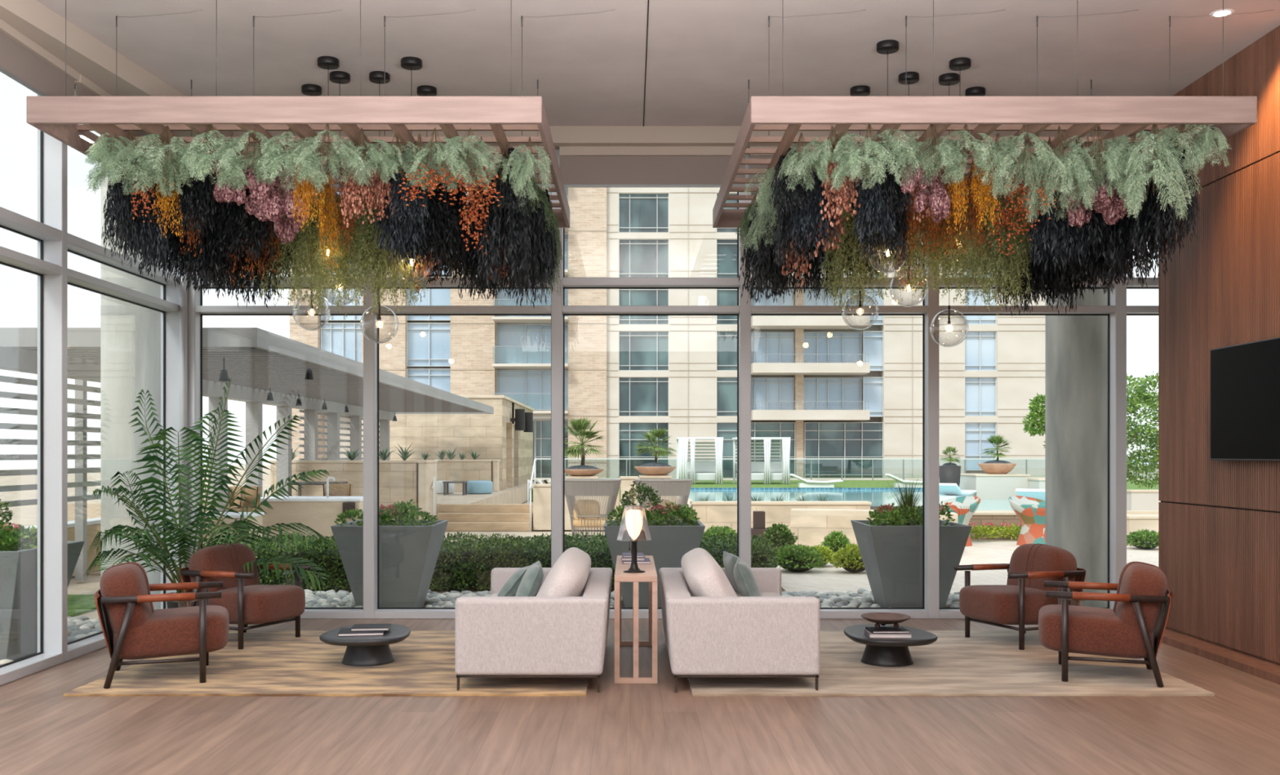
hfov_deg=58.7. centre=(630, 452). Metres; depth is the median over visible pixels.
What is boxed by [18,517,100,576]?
wall
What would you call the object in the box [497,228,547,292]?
bunch
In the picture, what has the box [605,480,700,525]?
shrub
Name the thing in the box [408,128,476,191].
bunch
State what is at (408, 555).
planter
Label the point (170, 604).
pot
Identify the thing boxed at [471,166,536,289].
bunch
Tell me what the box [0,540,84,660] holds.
planter
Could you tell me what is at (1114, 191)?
bunch
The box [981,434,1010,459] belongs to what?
palm
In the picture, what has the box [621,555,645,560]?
book
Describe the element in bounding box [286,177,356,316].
bunch
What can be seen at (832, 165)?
bunch
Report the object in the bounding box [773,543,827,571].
shrub
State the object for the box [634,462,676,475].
bowl planter
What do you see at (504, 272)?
bunch
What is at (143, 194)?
bunch
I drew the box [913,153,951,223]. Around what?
bunch
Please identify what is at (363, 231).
bunch
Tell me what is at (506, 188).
bunch
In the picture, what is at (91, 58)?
ceiling beam
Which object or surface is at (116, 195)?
bunch
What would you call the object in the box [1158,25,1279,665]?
wall
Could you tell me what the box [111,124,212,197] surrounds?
bunch
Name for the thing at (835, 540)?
shrub
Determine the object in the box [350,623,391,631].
book
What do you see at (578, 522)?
seat cushion
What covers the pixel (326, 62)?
globe pendant
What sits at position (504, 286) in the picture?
bunch
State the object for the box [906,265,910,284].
socket
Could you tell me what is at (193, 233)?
bunch
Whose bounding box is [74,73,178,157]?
roller shade
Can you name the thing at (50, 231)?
window
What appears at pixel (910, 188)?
bunch
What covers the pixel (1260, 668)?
baseboard
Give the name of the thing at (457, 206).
bunch
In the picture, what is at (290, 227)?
bunch
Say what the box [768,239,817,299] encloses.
bunch
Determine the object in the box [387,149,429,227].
bunch
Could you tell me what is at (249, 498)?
wicker chair
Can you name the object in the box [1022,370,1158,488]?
tree
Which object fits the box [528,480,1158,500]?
pool deck
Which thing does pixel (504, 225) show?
bunch
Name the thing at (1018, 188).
bunch
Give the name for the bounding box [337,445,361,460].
agave
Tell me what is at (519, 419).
wall light
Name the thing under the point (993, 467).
bowl planter
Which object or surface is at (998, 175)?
bunch
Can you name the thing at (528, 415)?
wall light
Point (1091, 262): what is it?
bunch
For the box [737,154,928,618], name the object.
window
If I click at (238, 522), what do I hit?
wall light
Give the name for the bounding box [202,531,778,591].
box hedge
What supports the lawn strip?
on the ground at (24, 515)
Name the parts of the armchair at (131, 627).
rod, leg, leg, rail, armrest, leg, leg, armrest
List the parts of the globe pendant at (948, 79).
cord, globe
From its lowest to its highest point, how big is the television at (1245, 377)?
0.830 m
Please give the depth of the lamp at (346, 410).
25.46 m
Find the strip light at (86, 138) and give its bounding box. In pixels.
[79,134,94,142]
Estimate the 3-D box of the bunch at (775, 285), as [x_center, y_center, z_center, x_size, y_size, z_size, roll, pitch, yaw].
[1.069,-1.610,8.990,0.417,0.898,0.427,0,0,23]
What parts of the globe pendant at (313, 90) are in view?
globe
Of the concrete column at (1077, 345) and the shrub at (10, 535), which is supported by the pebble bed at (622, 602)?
the concrete column at (1077, 345)
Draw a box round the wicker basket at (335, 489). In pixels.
[322,483,352,496]
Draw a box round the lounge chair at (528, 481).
[527,480,551,503]
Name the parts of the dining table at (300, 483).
leg, leg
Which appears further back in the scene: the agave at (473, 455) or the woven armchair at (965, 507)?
the agave at (473, 455)
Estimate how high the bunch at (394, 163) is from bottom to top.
0.366 m
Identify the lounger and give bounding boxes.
[789,473,843,487]
[884,473,939,487]
[938,483,976,500]
[1015,488,1045,501]
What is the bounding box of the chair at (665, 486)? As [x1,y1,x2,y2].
[634,478,693,519]
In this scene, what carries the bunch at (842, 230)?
hanging from the wood frame at (1079, 116)
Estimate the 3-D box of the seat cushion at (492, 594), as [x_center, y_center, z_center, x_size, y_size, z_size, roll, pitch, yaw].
[-0.700,1.155,8.110,0.760,0.170,1.664,0,0,0]
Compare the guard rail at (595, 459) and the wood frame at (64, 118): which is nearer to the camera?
the wood frame at (64, 118)
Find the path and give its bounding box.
[88,531,604,575]
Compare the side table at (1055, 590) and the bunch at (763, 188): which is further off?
the side table at (1055, 590)
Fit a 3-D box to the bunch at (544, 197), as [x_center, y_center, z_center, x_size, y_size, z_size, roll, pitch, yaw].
[-0.729,-1.837,8.585,0.289,0.442,0.332,0,0,29]
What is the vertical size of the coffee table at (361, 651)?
0.216 m
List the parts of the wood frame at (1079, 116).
ceiling cord, ceiling cord, ceiling cord, ceiling cord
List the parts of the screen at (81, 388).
post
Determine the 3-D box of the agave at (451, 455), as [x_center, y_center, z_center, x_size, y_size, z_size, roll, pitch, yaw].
[-4.890,-0.001,31.069,0.510,0.371,0.688,0,0,0]
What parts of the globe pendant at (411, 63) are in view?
globe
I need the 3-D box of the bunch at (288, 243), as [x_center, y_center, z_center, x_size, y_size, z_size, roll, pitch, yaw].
[-2.521,-1.572,8.523,0.459,0.974,0.527,0,0,35]
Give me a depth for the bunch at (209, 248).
8.03 m
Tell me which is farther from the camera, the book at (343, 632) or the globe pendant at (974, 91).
the globe pendant at (974, 91)
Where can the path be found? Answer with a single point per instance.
(522, 534)
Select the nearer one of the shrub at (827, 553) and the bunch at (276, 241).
the bunch at (276, 241)
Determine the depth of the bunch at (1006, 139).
7.20 m
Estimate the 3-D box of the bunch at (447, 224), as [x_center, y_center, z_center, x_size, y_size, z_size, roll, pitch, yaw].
[-1.437,-1.684,8.189,0.439,0.749,0.448,0,0,13]
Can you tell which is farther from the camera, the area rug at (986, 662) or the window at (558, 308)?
the window at (558, 308)
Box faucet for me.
[326,476,335,497]
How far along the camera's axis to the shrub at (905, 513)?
11.36 m
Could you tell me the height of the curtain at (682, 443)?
1.725 m
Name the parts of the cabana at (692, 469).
post, post, backrest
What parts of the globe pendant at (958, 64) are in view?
globe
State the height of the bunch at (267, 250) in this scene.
0.827 m
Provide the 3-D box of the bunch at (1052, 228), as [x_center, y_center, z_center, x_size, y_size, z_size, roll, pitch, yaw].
[2.915,-1.652,7.799,0.388,0.813,0.402,0,0,-42]
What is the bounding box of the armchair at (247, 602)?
[179,542,311,649]
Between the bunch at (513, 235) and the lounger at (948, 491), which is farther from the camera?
the lounger at (948, 491)
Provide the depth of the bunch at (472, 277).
8.53 m
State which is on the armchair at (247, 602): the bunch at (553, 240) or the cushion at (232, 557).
the cushion at (232, 557)
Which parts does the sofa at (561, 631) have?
leg, frame, arm, arm, backrest, leg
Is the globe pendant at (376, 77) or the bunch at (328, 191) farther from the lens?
the globe pendant at (376, 77)
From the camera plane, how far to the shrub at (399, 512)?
11.30 m
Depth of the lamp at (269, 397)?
18.97 m
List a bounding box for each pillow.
[497,565,529,596]
[515,560,543,596]
[573,499,599,519]
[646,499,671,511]
[723,551,740,593]
[733,557,761,596]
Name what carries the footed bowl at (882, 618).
on the book at (882, 629)
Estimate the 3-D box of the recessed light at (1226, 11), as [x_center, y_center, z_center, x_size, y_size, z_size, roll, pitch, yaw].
[3.900,-2.898,7.510,0.150,0.004,0.150,0,0,0]
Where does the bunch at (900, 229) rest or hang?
hanging from the wood frame at (1079, 116)
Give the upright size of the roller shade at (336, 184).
0.359 m
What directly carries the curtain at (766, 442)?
hanging from the cabana at (766, 471)
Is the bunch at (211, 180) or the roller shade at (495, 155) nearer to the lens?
the bunch at (211, 180)
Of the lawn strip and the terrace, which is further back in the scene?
the terrace
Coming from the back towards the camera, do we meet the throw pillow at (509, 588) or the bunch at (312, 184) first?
the throw pillow at (509, 588)
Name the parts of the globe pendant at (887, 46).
globe, cord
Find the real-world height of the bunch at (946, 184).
0.691 m
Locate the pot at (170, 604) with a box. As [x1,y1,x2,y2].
[166,591,186,608]
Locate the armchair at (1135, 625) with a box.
[1038,561,1173,687]
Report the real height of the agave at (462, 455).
0.244 m
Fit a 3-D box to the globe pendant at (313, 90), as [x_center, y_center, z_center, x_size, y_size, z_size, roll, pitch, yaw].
[-2.525,-1.935,9.024,0.290,1.930,0.290,0,0,0]
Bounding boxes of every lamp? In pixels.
[218,357,228,381]
[266,387,273,400]
[295,393,302,405]
[304,368,313,379]
[321,399,327,409]
[344,404,348,412]
[392,411,396,421]
[621,505,647,573]
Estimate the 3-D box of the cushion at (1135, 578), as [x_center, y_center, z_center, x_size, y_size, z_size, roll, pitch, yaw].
[3.379,0.985,7.567,0.313,0.514,0.576,0,0,19]
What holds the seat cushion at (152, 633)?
on the armchair at (131, 627)
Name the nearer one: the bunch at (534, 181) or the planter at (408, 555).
the bunch at (534, 181)
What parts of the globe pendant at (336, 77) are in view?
globe, cord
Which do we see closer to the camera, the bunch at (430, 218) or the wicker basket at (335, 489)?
the bunch at (430, 218)
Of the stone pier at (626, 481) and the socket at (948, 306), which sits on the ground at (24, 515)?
the stone pier at (626, 481)
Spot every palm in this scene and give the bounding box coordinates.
[80,377,339,608]
[564,416,608,465]
[632,426,676,462]
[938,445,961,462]
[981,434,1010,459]
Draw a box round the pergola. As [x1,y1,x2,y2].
[0,327,493,511]
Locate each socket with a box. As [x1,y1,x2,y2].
[377,301,381,320]
[858,289,862,308]
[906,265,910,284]
[947,305,951,324]
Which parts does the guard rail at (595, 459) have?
post, rail, rail, post, post, post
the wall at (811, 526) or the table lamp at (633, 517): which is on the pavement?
the wall at (811, 526)
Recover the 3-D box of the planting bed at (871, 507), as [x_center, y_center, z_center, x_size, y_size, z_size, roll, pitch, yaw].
[3.650,1.305,21.805,4.700,0.490,1.750,0,0,0]
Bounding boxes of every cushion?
[99,561,154,633]
[113,604,229,659]
[188,542,259,591]
[195,584,305,624]
[490,592,583,596]
[536,546,591,596]
[573,516,608,527]
[680,547,737,596]
[689,591,782,596]
[959,584,1057,624]
[1006,543,1076,591]
[1038,604,1154,658]
[1113,561,1167,632]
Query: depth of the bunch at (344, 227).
7.99 m
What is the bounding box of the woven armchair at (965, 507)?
[938,495,980,546]
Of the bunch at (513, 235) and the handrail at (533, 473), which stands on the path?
the handrail at (533, 473)
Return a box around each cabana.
[675,436,723,484]
[732,436,791,484]
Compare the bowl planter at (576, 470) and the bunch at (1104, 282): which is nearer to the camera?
the bunch at (1104, 282)
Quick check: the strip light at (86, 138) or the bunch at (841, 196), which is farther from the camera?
the bunch at (841, 196)
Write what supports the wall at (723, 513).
on the path
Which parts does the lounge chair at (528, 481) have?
frame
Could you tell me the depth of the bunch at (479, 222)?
7.79 m
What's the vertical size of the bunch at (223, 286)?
0.812 m
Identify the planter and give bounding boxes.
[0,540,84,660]
[330,520,448,607]
[564,464,604,475]
[603,520,705,607]
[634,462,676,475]
[850,520,972,607]
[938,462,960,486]
[977,459,1016,474]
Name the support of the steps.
on the ground at (24, 515)
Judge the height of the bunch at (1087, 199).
0.543 m
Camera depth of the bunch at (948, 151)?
7.14 m
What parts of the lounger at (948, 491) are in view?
seat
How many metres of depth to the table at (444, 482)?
28.37 m
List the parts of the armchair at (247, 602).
rod, leg, armrest, rail, leg, leg, cross rail, armrest, leg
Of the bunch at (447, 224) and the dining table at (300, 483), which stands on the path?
the dining table at (300, 483)
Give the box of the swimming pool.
[671,487,1158,514]
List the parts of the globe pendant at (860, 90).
globe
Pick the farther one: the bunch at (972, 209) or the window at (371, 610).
the window at (371, 610)
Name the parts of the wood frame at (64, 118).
ceiling cord, ceiling cord, ceiling cord, ceiling cord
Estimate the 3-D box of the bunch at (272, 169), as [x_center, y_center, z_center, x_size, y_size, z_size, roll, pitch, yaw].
[-2.059,-1.853,7.126,0.536,0.409,0.420,0,0,-24]
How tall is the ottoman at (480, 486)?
0.340 m
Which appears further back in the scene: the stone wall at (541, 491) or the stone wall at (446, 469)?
the stone wall at (446, 469)
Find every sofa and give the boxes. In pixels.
[455,546,612,692]
[658,547,820,692]
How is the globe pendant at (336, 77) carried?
hanging from the ceiling
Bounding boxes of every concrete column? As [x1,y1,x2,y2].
[100,134,160,609]
[1045,273,1107,607]
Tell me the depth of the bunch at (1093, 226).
7.63 m
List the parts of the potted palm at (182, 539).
frond stem, frond stem, frond stem, frond stem, frond stem, frond stem, frond stem, frond stem, frond stem, frond stem, frond stem, frond stem, frond stem, frond stem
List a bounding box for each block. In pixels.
[959,473,1030,498]
[1027,476,1045,489]
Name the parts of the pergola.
post, post, post, post, post, post, post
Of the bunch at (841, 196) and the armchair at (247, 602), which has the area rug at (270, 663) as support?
the armchair at (247, 602)
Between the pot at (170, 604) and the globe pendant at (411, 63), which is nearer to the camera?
the globe pendant at (411, 63)
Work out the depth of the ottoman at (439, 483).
29.10 m
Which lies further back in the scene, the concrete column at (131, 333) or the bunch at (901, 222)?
the concrete column at (131, 333)
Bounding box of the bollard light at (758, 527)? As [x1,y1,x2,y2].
[751,511,768,547]
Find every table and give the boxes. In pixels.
[165,591,209,607]
[286,481,347,496]
[319,623,410,666]
[442,480,467,495]
[614,555,657,683]
[844,623,937,666]
[1053,590,1095,605]
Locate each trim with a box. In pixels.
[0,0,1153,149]
[179,262,187,568]
[643,0,648,126]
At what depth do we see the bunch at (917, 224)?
8.19 m
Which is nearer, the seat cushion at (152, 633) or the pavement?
the seat cushion at (152, 633)
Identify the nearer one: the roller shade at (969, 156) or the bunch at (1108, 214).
the bunch at (1108, 214)
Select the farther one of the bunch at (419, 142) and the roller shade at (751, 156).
the roller shade at (751, 156)
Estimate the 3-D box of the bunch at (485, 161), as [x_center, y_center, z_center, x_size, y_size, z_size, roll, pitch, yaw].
[-1.019,-1.888,7.211,0.418,0.339,0.546,0,0,-12]
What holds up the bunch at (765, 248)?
hanging from the wood frame at (1079, 116)
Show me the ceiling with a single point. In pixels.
(702, 55)
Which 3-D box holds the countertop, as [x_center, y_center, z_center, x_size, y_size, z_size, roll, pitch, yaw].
[-5.951,1.220,16.850,0.837,0.660,0.740,0,0,0]
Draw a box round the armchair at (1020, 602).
[954,543,1085,649]
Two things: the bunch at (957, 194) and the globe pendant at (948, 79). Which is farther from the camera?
the globe pendant at (948, 79)
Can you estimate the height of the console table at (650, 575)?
0.700 m
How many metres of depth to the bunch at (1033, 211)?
7.38 m
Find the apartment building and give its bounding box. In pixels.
[288,186,1045,477]
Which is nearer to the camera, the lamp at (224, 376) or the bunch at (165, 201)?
the bunch at (165, 201)
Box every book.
[337,627,385,636]
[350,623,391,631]
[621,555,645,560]
[622,552,644,557]
[622,557,650,564]
[864,628,911,638]
[865,626,910,633]
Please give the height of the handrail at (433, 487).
1.420 m
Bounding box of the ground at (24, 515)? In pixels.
[0,465,1158,618]
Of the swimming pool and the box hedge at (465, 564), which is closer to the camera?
the box hedge at (465, 564)
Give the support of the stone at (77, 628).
on the pebble bed at (622, 602)
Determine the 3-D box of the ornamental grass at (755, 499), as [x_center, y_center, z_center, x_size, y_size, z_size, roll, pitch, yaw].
[2.349,0.883,21.296,0.576,0.354,0.577,0,0,0]
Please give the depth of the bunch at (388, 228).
7.84 m
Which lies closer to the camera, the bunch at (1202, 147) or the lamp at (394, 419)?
the bunch at (1202, 147)
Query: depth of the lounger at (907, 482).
39.80 m
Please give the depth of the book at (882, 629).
7.88 m
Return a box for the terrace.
[67,479,547,520]
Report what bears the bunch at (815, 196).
hanging from the wood frame at (1079, 116)
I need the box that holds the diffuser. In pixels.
[625,509,643,538]
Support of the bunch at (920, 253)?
hanging from the wood frame at (1079, 116)
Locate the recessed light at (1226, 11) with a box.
[1208,8,1235,17]
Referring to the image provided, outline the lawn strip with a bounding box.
[67,594,97,617]
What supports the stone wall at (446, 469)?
on the terrace
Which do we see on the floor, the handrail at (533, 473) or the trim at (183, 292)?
the trim at (183, 292)
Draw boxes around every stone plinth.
[564,475,599,479]
[639,475,671,504]
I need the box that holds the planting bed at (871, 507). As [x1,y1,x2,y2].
[870,506,919,510]
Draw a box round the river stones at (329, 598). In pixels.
[67,587,959,629]
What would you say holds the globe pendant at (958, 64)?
hanging from the ceiling
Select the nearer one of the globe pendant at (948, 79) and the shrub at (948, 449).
the globe pendant at (948, 79)
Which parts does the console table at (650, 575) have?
leg, leg, leg, leg, rail, rail, leg, leg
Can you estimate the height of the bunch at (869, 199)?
0.682 m
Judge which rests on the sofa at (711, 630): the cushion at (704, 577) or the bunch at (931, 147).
the cushion at (704, 577)
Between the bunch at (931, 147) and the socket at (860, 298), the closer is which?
the bunch at (931, 147)
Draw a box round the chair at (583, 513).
[564,478,621,538]
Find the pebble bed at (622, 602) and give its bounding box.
[422,600,949,607]
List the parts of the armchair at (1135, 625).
armrest, leg, leg, armrest, rail, leg, leg, rod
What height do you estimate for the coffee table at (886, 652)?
0.216 m
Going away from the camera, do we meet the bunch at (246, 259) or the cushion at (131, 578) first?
the cushion at (131, 578)
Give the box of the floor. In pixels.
[0,617,1279,774]
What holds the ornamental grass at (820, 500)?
on the planting bed at (871, 507)
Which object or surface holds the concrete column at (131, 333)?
on the ground at (24, 515)
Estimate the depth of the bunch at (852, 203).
8.56 m
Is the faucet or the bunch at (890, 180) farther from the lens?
the faucet
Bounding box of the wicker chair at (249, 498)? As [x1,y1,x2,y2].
[227,486,261,511]
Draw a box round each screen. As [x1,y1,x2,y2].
[0,375,100,581]
[298,409,379,460]
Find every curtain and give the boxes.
[678,439,688,479]
[689,439,695,483]
[715,439,723,483]
[763,439,771,483]
[782,439,791,483]
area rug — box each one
[63,630,589,696]
[687,630,1214,696]
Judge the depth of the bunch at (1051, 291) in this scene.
8.92 m
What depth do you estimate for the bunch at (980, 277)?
8.30 m
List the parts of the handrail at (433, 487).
post, rail, post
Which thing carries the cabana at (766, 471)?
on the pool deck
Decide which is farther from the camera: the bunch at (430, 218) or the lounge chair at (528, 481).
the lounge chair at (528, 481)
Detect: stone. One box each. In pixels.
[0,658,13,664]
[67,626,79,630]
[67,629,73,635]
[69,629,84,635]
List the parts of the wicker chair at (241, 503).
seat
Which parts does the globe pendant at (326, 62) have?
globe, cord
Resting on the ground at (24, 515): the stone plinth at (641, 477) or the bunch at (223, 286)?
the stone plinth at (641, 477)
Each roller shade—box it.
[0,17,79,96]
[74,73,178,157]
[195,146,364,186]
[369,146,555,186]
[559,146,745,186]
[749,146,932,186]
[938,146,1104,186]
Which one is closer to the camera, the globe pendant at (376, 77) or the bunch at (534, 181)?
the bunch at (534, 181)
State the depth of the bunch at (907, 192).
8.68 m
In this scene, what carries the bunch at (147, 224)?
hanging from the wood frame at (64, 118)
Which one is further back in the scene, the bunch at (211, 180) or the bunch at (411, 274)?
the bunch at (411, 274)
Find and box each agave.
[291,447,301,460]
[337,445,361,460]
[378,446,395,460]
[395,443,418,460]
[420,451,431,459]
[435,449,449,459]
[444,448,457,459]
[456,452,468,459]
[468,448,483,459]
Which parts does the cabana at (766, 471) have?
post, backrest, post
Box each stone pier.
[417,459,437,519]
[493,459,499,491]
[619,475,638,512]
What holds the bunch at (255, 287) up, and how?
hanging from the wood frame at (64, 118)
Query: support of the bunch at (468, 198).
hanging from the wood frame at (64, 118)
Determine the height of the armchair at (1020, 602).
0.768 m
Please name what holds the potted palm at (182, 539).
on the floor
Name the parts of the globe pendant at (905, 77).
globe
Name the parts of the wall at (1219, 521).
fluted panel, fluted panel, fluted panel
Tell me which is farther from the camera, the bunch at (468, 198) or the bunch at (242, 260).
the bunch at (242, 260)
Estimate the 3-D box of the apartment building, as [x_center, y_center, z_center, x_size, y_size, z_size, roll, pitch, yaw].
[4.511,-10.405,79.200,52.494,27.912,15.600,0,0,0]
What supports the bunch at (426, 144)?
hanging from the wood frame at (64, 118)
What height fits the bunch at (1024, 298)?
1.000 m
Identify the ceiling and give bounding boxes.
[36,0,1279,125]
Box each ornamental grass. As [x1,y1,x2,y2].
[694,490,714,501]
[715,493,735,501]
[751,493,769,501]
[765,493,788,501]
[793,493,812,501]
[812,490,834,501]
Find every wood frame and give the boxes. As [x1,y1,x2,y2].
[26,0,612,227]
[712,0,1271,227]
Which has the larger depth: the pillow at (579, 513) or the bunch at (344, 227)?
the pillow at (579, 513)
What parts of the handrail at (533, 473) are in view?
post, rail, post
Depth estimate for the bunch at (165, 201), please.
7.49 m
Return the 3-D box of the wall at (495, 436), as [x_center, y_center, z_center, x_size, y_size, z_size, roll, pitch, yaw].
[-5.205,-0.290,37.000,3.318,2.680,10.100,0,0,0]
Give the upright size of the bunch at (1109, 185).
0.541 m
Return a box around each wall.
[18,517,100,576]
[257,496,363,541]
[269,460,418,519]
[389,395,534,490]
[436,459,493,491]
[532,483,620,529]
[689,501,1020,538]
[790,508,957,546]
[1126,489,1160,510]
[1126,514,1158,546]
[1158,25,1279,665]
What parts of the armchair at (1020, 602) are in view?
leg, armrest, cross rail, leg, rail, armrest, leg, rod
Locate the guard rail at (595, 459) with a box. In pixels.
[534,457,1151,479]
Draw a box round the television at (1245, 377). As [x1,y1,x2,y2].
[1210,337,1279,461]
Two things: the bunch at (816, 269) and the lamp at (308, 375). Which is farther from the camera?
the lamp at (308, 375)
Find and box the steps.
[437,503,533,531]
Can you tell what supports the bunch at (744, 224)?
hanging from the wood frame at (1079, 116)
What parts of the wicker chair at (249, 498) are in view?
seat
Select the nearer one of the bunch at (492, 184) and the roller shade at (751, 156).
the bunch at (492, 184)
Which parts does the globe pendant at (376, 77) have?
globe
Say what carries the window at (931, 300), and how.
on the floor
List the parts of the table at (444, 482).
leg, leg, leg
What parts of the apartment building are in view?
pane, pane, pane, pane, pane, balcony railing, balcony railing, balcony railing, pane, pane, pane, pane, pane, pane, pane, pane, pane, pane, pane, pane, pane, pane, pane, pane, pane, pane, pane, pane, pane, pane, pane, balcony railing, balcony railing, pane, pane, pane, pane, pane, pane, pane, pane, pane, pane, pane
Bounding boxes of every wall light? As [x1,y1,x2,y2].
[233,522,247,538]
[342,502,355,517]
[510,408,524,430]
[524,412,533,431]
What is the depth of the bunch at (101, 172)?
7.15 m
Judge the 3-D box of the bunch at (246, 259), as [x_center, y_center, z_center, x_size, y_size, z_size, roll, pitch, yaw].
[-2.815,-1.632,8.252,0.319,0.853,0.313,0,0,12]
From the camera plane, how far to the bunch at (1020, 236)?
8.24 m
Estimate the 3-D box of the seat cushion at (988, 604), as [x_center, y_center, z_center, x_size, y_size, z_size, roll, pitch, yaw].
[3.021,1.193,8.979,0.704,0.288,0.568,0,0,-22]
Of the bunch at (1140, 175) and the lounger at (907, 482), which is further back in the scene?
the lounger at (907, 482)
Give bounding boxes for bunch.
[84,129,185,196]
[84,132,141,173]
[101,147,145,257]
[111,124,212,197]
[119,157,170,268]
[126,176,182,271]
[130,137,157,222]
[137,172,195,283]
[151,146,185,237]
[153,140,216,183]
[166,148,216,238]
[166,174,231,291]
[177,196,202,256]
[178,124,260,191]
[178,244,239,297]
[192,178,253,299]
[196,127,297,191]
[213,133,246,205]
[213,166,276,265]
[222,230,267,286]
[226,228,284,307]
[240,145,295,179]
[242,143,286,222]
[244,185,300,287]
[249,195,327,305]
[251,181,281,277]
[257,127,342,191]
[270,141,309,226]
[273,181,301,244]
[280,124,368,185]
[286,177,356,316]
[291,137,311,224]
[296,152,325,232]
[316,163,339,271]
[318,193,376,292]
[326,128,398,186]
[327,182,409,313]
[332,161,356,256]
[339,144,373,227]
[354,133,445,190]
[363,146,395,223]
[367,187,412,265]
[367,232,428,309]
[371,170,426,265]
[384,140,446,173]
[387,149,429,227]
[389,176,443,263]
[397,131,438,206]
[400,173,462,272]
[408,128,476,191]
[413,248,439,292]
[417,238,467,285]
[427,145,476,204]
[432,182,479,279]
[435,127,503,186]
[457,186,505,303]
[458,152,487,253]
[461,136,503,206]
[461,147,489,228]
[466,211,517,298]
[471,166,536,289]
[483,144,537,207]
[487,225,508,282]
[488,223,509,284]
[492,145,531,216]
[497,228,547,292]
[505,136,551,195]
[505,156,542,215]
[505,182,553,307]
[533,183,558,285]
[537,186,556,235]
[542,201,563,300]
[735,203,756,257]
[738,200,792,305]
[742,184,779,252]
[744,166,802,213]
[755,193,802,283]
[768,147,808,213]
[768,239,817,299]
[773,164,826,267]
[776,131,832,191]
[776,230,812,287]
[790,164,839,250]
[791,125,880,180]
[806,229,843,302]
[807,164,844,257]
[818,181,889,314]
[819,142,861,226]
[823,148,853,192]
[828,124,919,191]
[840,183,879,288]
[847,212,902,290]
[848,133,932,178]
[852,152,896,243]
[852,165,911,264]
[869,222,912,274]
[875,138,965,164]
[880,124,968,186]
[880,144,912,216]
[894,198,975,302]
[895,191,924,291]
[897,191,924,287]
[900,133,928,193]
[902,169,941,260]
[908,153,946,222]
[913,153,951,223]
[922,124,1008,185]
[928,174,963,259]
[931,189,983,291]
[945,146,968,234]
[949,170,1010,277]
[949,182,1026,315]
[957,160,986,258]
[968,146,989,210]
[973,124,1066,199]
[974,132,1031,172]
[976,142,1000,231]
[987,170,1022,254]
[989,171,1036,299]
[992,136,1027,215]
[995,191,1039,315]
[1007,269,1062,307]
[1010,136,1083,222]
[1010,172,1036,241]
[1011,124,1097,216]
[1013,193,1075,301]
[1021,134,1058,221]
[1025,160,1086,272]
[1040,264,1084,315]
[1043,206,1106,288]
[1048,125,1131,201]
[1061,151,1116,264]
[1062,136,1114,213]
[1062,257,1122,296]
[1066,142,1092,227]
[1073,170,1140,283]
[1082,132,1152,211]
[1088,129,1173,182]
[1091,153,1128,225]
[1093,241,1151,293]
[1103,142,1145,206]
[1106,158,1172,281]
[1122,124,1206,220]
[1128,150,1188,265]
[1132,124,1231,164]
[1152,137,1199,241]
[1181,124,1230,175]
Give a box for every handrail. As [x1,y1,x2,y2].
[431,458,438,519]
[528,458,537,531]
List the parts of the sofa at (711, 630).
backrest, leg, arm, arm, frame, leg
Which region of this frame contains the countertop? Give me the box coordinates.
[202,511,264,545]
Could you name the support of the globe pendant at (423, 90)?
hanging from the ceiling
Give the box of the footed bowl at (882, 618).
[860,612,911,628]
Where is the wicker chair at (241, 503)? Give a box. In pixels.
[227,486,245,511]
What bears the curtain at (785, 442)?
hanging from the cabana at (766, 471)
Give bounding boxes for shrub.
[0,498,37,551]
[333,498,439,525]
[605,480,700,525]
[702,524,737,541]
[762,523,798,548]
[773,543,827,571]
[808,543,835,565]
[819,529,850,556]
[831,542,865,572]
[866,474,955,525]
[1126,528,1158,548]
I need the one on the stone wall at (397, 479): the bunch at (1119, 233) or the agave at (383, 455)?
the agave at (383, 455)
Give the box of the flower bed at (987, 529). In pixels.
[968,521,1021,540]
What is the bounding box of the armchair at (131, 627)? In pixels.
[93,561,229,688]
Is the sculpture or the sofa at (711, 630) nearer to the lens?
the sofa at (711, 630)
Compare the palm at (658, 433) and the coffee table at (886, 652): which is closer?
the coffee table at (886, 652)
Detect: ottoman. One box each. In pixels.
[436,480,454,493]
[466,480,493,493]
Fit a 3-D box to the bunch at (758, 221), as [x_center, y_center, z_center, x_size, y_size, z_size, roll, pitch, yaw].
[1.019,-1.793,8.681,0.340,0.529,0.435,0,0,28]
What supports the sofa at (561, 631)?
on the area rug at (270, 663)
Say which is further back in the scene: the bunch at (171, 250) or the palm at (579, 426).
the palm at (579, 426)
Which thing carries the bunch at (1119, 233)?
hanging from the wood frame at (1079, 116)
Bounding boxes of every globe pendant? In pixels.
[292,84,330,330]
[307,55,348,272]
[320,71,359,305]
[360,71,399,343]
[391,56,431,282]
[417,84,436,96]
[841,84,879,329]
[866,39,908,273]
[889,71,928,306]
[929,72,968,346]
[939,57,971,262]
[959,86,985,273]
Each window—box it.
[0,94,67,685]
[67,84,179,660]
[187,263,363,618]
[363,166,551,618]
[551,149,740,618]
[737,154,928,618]
[924,235,1115,618]
[1109,256,1158,608]
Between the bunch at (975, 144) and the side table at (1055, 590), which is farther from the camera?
the side table at (1055, 590)
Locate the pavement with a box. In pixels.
[770,539,1158,594]
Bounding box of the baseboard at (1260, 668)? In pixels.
[1161,627,1279,684]
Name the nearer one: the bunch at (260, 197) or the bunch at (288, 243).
the bunch at (260, 197)

